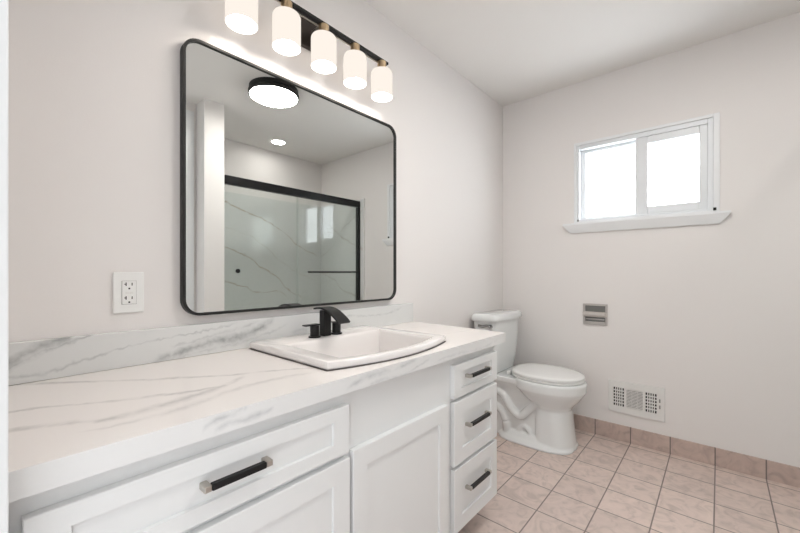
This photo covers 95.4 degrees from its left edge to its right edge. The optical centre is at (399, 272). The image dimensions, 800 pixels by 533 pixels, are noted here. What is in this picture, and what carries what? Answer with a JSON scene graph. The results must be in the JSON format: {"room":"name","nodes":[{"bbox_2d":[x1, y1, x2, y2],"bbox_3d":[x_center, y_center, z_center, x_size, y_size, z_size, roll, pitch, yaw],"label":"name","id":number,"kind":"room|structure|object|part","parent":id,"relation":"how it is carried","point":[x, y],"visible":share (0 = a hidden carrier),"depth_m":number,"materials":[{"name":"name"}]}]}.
{"room":"bathroom","nodes":[
{"label":"bathroom","id":0,"kind":"room"},
{"bbox_2d":[8,0,502,342],"bbox_3d":[-0.123,-0.068,1.940,0.120,2.540,2.996,0,0,41],"label":"wall","id":1,"kind":"structure","parent":0,"point":[94,85],"depth_m":1.12,"materials":[{"name":"white paint"}]},
{"bbox_2d":[113,272,143,313],"bbox_3d":[-0.798,0.059,1.071,0.010,0.120,0.076,0,0,41],"label":"power outlet","id":2,"kind":"object","parent":1,"relation":"attached to","point":[128,287],"visible":1,"depth_m":1.07,"materials":[{"name":"white plastic"}]},
{"bbox_2d":[122,281,135,303],"bbox_3d":[-0.796,0.059,1.070,0.004,0.067,0.034,0,0,41],"label":"receptacle","id":3,"kind":"object","parent":2,"relation":"attached to","point":[128,287],"depth_m":1.07,"materials":[{"name":"white plastic"}]},
{"bbox_2d":[8,303,412,385],"bbox_3d":[-0.455,0.223,1.455,0.019,0.102,1.586,0,0,41],"label":"backsplash","id":4,"kind":"structure","parent":1,"relation":"attached to","point":[52,358],"depth_m":1.11,"materials":[{"name":"stone"}]},
{"bbox_2d":[180,38,395,315],"bbox_3d":[-0.365,-0.312,1.552,0.026,0.909,1.021,0,0,41],"label":"wall mirror","id":5,"kind":"object","parent":1,"relation":"attached to","point":[288,188],"visible":1,"depth_m":1.40,"materials":[{"name":"black mirror"}]},
{"bbox_2d":[225,0,392,101],"bbox_3d":[-0.328,-0.949,1.502,0.148,0.221,0.783,0,0,41],"label":"vanity light","id":6,"kind":"object","parent":1,"relation":"attached to","point":[294,27],"visible":1,"depth_m":1.45,"materials":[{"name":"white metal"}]},
{"bbox_3d":[-0.535,-0.901,1.232,0.103,0.126,0.103,0,0,41],"label":"lamp shade","id":7,"kind":"part","parent":6,"relation":"part of","materials":[{"name":"white glass"}]},
{"bbox_3d":[-0.535,-0.905,1.232,0.062,0.116,0.062,0,0,41],"label":"bulb","id":8,"kind":"part","parent":6,"relation":"part of","materials":[{"name":"white glass"}]},
{"bbox_3d":[-0.423,-0.901,1.360,0.103,0.126,0.103,0,0,41],"label":"lamp shade","id":9,"kind":"part","parent":6,"relation":"part of","materials":[{"name":"white glass"}]},
{"bbox_3d":[-0.423,-0.905,1.360,0.062,0.116,0.062,0,0,41],"label":"bulb","id":10,"kind":"part","parent":6,"relation":"part of","materials":[{"name":"white glass"}]},
{"bbox_3d":[-0.311,-0.901,1.488,0.103,0.126,0.103,0,0,41],"label":"lamp shade","id":11,"kind":"part","parent":6,"relation":"part of","materials":[{"name":"white glass"}]},
{"bbox_3d":[-0.311,-0.905,1.488,0.062,0.116,0.062,0,0,41],"label":"bulb","id":12,"kind":"part","parent":6,"relation":"part of","materials":[{"name":"white glass"}]},
{"bbox_3d":[-0.318,-1.010,1.500,0.008,0.014,0.747,0,0,41],"label":"bar rail","id":13,"kind":"part","parent":6,"relation":"part of","materials":[{"name":"black metal"}]},
{"bbox_3d":[-0.199,-0.901,1.616,0.103,0.126,0.103,0,0,41],"label":"lamp shade","id":14,"kind":"part","parent":6,"relation":"part of","materials":[{"name":"white glass"}]},
{"bbox_3d":[-0.199,-0.905,1.616,0.062,0.116,0.062,0,0,41],"label":"bulb","id":15,"kind":"part","parent":6,"relation":"part of","materials":[{"name":"white glass"}]},
{"bbox_3d":[-0.087,-0.901,1.744,0.103,0.126,0.103,0,0,41],"label":"lamp shade","id":16,"kind":"part","parent":6,"relation":"part of","materials":[{"name":"white glass"}]},
{"bbox_3d":[-0.087,-0.905,1.744,0.062,0.116,0.062,0,0,41],"label":"bulb","id":17,"kind":"part","parent":6,"relation":"part of","materials":[{"name":"white glass"}]},
{"bbox_2d":[364,0,799,106],"bbox_3d":[0.839,-1.387,1.097,2.680,0.100,2.996,0,0,41],"label":"ceiling","id":18,"kind":"structure","parent":0,"point":[513,51],"depth_m":2.01,"materials":[{"name":"white paint"}]},
{"bbox_2d":[458,429,799,532],"bbox_3d":[0.800,1.153,1.052,2.440,0.100,2.876,0,0,41],"label":"floor","id":19,"kind":"structure","parent":0,"point":[606,485],"depth_m":1.80,"materials":[{"name":"tile"}]},
{"bbox_2d":[8,346,496,532],"bbox_3d":[-0.266,0.710,1.240,0.585,0.786,1.510,0,0,41],"label":"vanity cabinet","id":20,"kind":"object","parent":19,"relation":"on","point":[416,451],"visible":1,"depth_m":0.93,"materials":[{"name":"white paint"}]},
{"bbox_3d":[-0.343,0.417,0.753,0.018,0.127,0.609,0,0,41],"label":"drawer","id":21,"kind":"part","parent":20,"relation":"part of","materials":[{"name":"white paint"}]},
{"bbox_3d":[-0.325,0.410,0.739,0.014,0.013,0.111,0,0,41],"label":"handle","id":22,"kind":"part","parent":20,"relation":"part of","materials":[{"name":"black metal"}]},
{"bbox_2d":[8,321,505,502],"bbox_3d":[-0.243,0.295,1.273,0.577,0.042,1.590,0,0,41],"label":"countertop","id":23,"kind":"structure","parent":20,"relation":"on","point":[62,431],"depth_m":0.79,"materials":[{"name":"stone"}]},
{"bbox_2d":[249,325,445,370],"bbox_3d":[-0.159,0.342,1.363,0.510,0.186,0.587,0,0,41],"label":"sink","id":24,"kind":"object","parent":23,"relation":"in","point":[362,345],"visible":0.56,"depth_m":1.36,"materials":[{"name":"white ceramic"}]},
{"bbox_2d":[302,306,349,337],"bbox_3d":[-0.266,0.192,1.417,0.161,0.113,0.200,0,0,41],"label":"faucet","id":25,"kind":"object","parent":24,"relation":"on","point":[326,312],"visible":1,"depth_m":1.42,"materials":[{"name":"black metal"}]},
{"bbox_3d":[-0.338,0.200,1.389,0.028,0.005,0.064,0,0,41],"label":"lever","id":26,"kind":"part","parent":25,"relation":"part of","materials":[{"name":"black metal"}]},
{"bbox_3d":[-0.328,0.226,1.400,0.046,0.046,0.046,0,0,41],"label":"handle","id":27,"kind":"part","parent":25,"relation":"part of","materials":[{"name":"black metal"}]},
{"bbox_3d":[-0.267,0.163,1.415,0.161,0.056,0.057,0,0,41],"label":"spout","id":28,"kind":"part","parent":25,"relation":"part of","materials":[{"name":"black metal"}]},
{"bbox_3d":[-0.258,0.226,1.480,0.046,0.046,0.046,0,0,41],"label":"handle","id":29,"kind":"part","parent":25,"relation":"part of","materials":[{"name":"black metal"}]},
{"bbox_3d":[-0.342,0.742,0.755,0.018,0.491,0.612,0,0,41],"label":"door","id":30,"kind":"part","parent":20,"relation":"part of","materials":[{"name":"white paint"}]},
{"bbox_3d":[0.019,0.736,1.167,0.018,0.503,0.462,0,0,41],"label":"door","id":31,"kind":"part","parent":20,"relation":"part of","materials":[{"name":"white paint"}]},
{"bbox_3d":[0.311,0.867,1.501,0.018,0.242,0.348,0,0,41],"label":"drawer","id":32,"kind":"part","parent":20,"relation":"part of","materials":[{"name":"white paint"}]},
{"bbox_3d":[0.311,0.611,1.501,0.018,0.241,0.348,0,0,41],"label":"drawer","id":33,"kind":"part","parent":20,"relation":"part of","materials":[{"name":"white paint"}]},
{"bbox_3d":[0.311,0.413,1.501,0.018,0.125,0.348,0,0,41],"label":"drawer","id":34,"kind":"part","parent":20,"relation":"part of","materials":[{"name":"white paint"}]},
{"bbox_3d":[0.329,0.845,1.485,0.014,0.013,0.144,0,0,41],"label":"handle","id":35,"kind":"part","parent":20,"relation":"part of","materials":[{"name":"black metal"}]},
{"bbox_3d":[0.329,0.597,1.485,0.014,0.013,0.144,0,0,41],"label":"handle","id":36,"kind":"part","parent":20,"relation":"part of","materials":[{"name":"black metal"}]},
{"bbox_3d":[0.329,0.406,1.485,0.014,0.013,0.144,0,0,41],"label":"handle","id":37,"kind":"part","parent":20,"relation":"part of","materials":[{"name":"black metal"}]},
{"bbox_2d":[471,309,587,454],"bbox_3d":[0.885,0.692,2.459,0.691,0.822,0.477,0,0,41],"label":"toilet","id":38,"kind":"object","parent":19,"relation":"on","point":[536,402],"visible":0.87,"depth_m":2.34,"materials":[{"name":"white ceramic"}]},
{"bbox_3d":[0.570,0.360,2.439,0.097,0.027,0.030,0,0,41],"label":"flush lever","id":39,"kind":"part","parent":38,"relation":"part of","materials":[{"name":"silver metal"}]},
{"bbox_3d":[0.700,0.511,2.624,0.173,0.361,0.424,0,0,41],"label":"tank","id":40,"kind":"part","parent":38,"relation":"part of","materials":[{"name":"white ceramic"}]},
{"bbox_3d":[0.703,0.305,2.622,0.201,0.050,0.472,0,0,41],"label":"tank lid","id":41,"kind":"part","parent":38,"relation":"part of","materials":[{"name":"white ceramic"}]},
{"bbox_3d":[0.887,0.892,2.447,0.672,0.420,0.381,0,0,41],"label":"bowl","id":42,"kind":"part","parent":38,"relation":"part of","materials":[{"name":"white ceramic"}]},
{"bbox_3d":[0.967,0.674,2.388,0.444,0.016,0.372,0,0,41],"label":"seat","id":43,"kind":"part","parent":38,"relation":"part of","materials":[{"name":"white plastic"}]},
{"bbox_3d":[0.967,0.652,2.388,0.444,0.024,0.372,0,0,41],"label":"lid","id":44,"kind":"part","parent":38,"relation":"part of","materials":[{"name":"white plastic"}]},
{"bbox_2d":[503,12,799,467],"bbox_3d":[1.787,-0.068,2.178,2.440,2.540,0.120,0,0,41],"label":"wall","id":45,"kind":"structure","parent":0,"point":[707,315],"depth_m":2.18,"materials":[{"name":"white paint"}]},
{"bbox_2d":[583,303,607,325],"bbox_3d":[1.323,0.285,2.478,0.152,0.145,0.040,0,0,41],"label":"toilet paper holder","id":46,"kind":"object","parent":45,"relation":"attached to","point":[593,314],"visible":1,"depth_m":2.48,"materials":[{"name":"silver metal"}]},
{"bbox_2d":[608,379,664,421],"bbox_3d":[1.508,0.816,2.332,0.307,0.206,0.016,0,0,41],"label":"air vent","id":47,"kind":"object","parent":45,"relation":"attached to","point":[644,401],"visible":1,"depth_m":2.33,"materials":[{"name":"white metal"}]},
{"bbox_2d":[562,112,730,232],"bbox_3d":[1.540,-0.596,2.358,0.892,0.632,0.134,0,0,41],"label":"window","id":48,"kind":"structure","parent":45,"relation":"attached to","point":[706,210],"depth_m":2.27,"materials":[{"name":"white paint"}]},
{"bbox_3d":[1.441,-0.618,2.484,0.373,0.491,0.032,0,0,41],"label":"sash","id":49,"kind":"part","parent":48,"relation":"part of","materials":[{"name":"white glass"}]},
{"bbox_3d":[1.550,-0.625,2.364,0.734,0.535,0.083,0,0,41],"label":"frame","id":50,"kind":"part","parent":48,"relation":"part of","materials":[{"name":"white plastic"}]},
{"bbox_3d":[1.508,-0.312,2.321,0.892,0.066,0.034,0,0,41],"label":"sill","id":51,"kind":"part","parent":48,"relation":"part of","materials":[{"name":"white paint"}]},
{"bbox_3d":[1.662,-0.618,2.243,0.357,0.491,0.032,0,0,41],"label":"sash","id":52,"kind":"part","parent":48,"relation":"part of","materials":[{"name":"white glass"}]},
{"bbox_2d":[573,413,799,487],"bbox_3d":[1.450,1.051,2.389,1.655,0.103,0.008,0,0,41],"label":"baseboard","id":53,"kind":"structure","parent":45,"relation":"attached to","point":[782,473],"depth_m":2.13,"materials":[{"name":"tile"}]},
{"bbox_3d":[-0.326,-0.067,0.206,1.860,2.540,0.120,0,0,41],"label":"wall","id":54,"kind":"structure","parent":0,"visible":0},
{"bbox_2d":[0,0,7,532],"bbox_3d":[-0.196,0.018,0.105,1.070,2.170,0.140,0,0,41],"label":"trim","id":55,"kind":"structure","parent":54,"relation":"attached to","point":[3,3],"depth_m":0.46,"materials":[{"name":"white paint"}]}
]}

